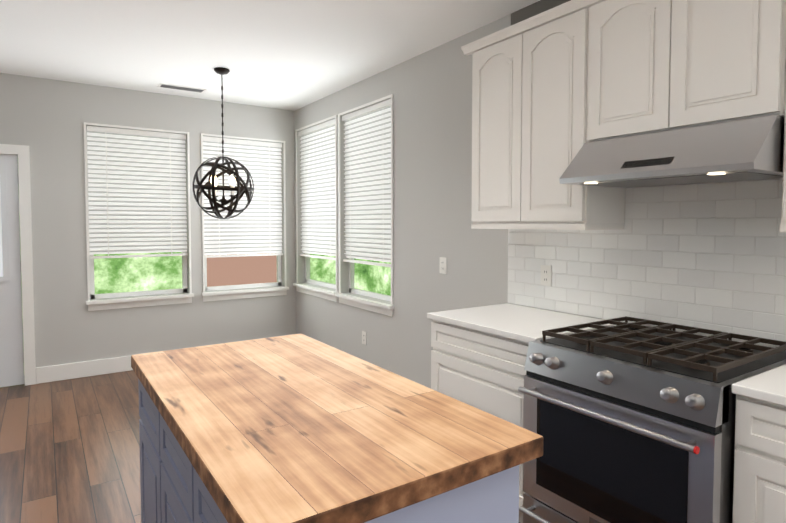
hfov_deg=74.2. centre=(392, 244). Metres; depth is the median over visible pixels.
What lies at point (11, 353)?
back door
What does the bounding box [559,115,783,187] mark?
range hood
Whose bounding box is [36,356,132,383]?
baseboard
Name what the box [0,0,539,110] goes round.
ceiling
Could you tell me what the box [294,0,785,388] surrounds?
wall
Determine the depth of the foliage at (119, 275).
7.13 m
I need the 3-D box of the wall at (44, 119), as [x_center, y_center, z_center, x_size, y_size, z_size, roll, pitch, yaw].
[-2.728,-0.130,4.996,4.061,2.715,0.150,-2,3,-34]
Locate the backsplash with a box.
[508,179,785,347]
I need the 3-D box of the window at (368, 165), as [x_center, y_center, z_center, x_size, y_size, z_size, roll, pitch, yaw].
[-0.227,-0.334,4.709,0.175,1.835,0.965,-2,3,-34]
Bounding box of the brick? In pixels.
[207,253,276,286]
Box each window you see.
[84,122,193,310]
[201,133,288,301]
[293,115,337,301]
[335,94,393,316]
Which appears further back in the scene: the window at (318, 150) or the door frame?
the window at (318, 150)
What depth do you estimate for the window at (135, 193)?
5.08 m
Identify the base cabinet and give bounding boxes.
[431,320,528,522]
[732,394,785,522]
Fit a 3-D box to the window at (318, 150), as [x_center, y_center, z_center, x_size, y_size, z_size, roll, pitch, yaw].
[-0.790,-0.368,5.544,0.175,1.835,1.010,-2,3,-34]
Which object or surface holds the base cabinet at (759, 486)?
on the floor
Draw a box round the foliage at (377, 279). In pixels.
[365,260,390,295]
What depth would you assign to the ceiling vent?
4.90 m
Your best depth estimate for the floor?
3.26 m
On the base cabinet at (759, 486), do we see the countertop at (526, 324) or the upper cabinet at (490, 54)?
the countertop at (526, 324)
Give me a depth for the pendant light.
4.29 m
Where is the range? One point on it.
(634, 422)
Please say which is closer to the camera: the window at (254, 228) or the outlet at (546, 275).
the outlet at (546, 275)
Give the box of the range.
[518,316,785,522]
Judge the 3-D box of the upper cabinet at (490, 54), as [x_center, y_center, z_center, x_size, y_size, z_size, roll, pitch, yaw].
[0.715,-0.635,2.935,0.327,1.030,0.447,-2,3,-34]
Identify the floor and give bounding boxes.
[0,370,519,522]
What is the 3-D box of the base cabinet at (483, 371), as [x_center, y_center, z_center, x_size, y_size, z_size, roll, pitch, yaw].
[0.681,0.868,2.768,0.636,0.900,0.756,-2,3,-34]
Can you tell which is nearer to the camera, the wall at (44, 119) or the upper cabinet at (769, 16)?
the upper cabinet at (769, 16)
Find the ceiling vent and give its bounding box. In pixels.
[157,83,205,92]
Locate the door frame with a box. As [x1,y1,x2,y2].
[0,144,35,385]
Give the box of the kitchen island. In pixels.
[138,378,518,522]
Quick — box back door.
[0,154,23,386]
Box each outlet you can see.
[362,331,366,344]
[439,257,446,273]
[540,265,551,285]
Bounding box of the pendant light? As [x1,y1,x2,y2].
[192,67,253,218]
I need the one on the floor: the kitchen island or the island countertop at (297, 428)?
the kitchen island
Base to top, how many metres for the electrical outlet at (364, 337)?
0.118 m
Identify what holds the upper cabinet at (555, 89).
attached to the wall at (430, 90)
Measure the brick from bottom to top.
5.000 m
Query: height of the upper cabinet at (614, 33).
0.660 m
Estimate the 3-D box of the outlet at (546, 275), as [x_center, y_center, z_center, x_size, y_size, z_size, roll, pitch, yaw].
[0.881,0.178,2.994,0.008,0.118,0.075,-2,3,-34]
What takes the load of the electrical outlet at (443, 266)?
attached to the wall at (430, 90)
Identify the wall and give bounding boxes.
[0,73,295,367]
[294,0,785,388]
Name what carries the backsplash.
attached to the wall at (430, 90)
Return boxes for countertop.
[131,333,542,522]
[427,303,785,405]
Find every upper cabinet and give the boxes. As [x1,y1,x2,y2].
[469,28,508,227]
[509,0,624,227]
[581,0,648,147]
[649,0,752,133]
[753,0,785,227]
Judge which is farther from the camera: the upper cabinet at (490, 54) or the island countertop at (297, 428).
the upper cabinet at (490, 54)
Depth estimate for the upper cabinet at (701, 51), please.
1.97 m
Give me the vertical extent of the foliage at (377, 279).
5.000 m

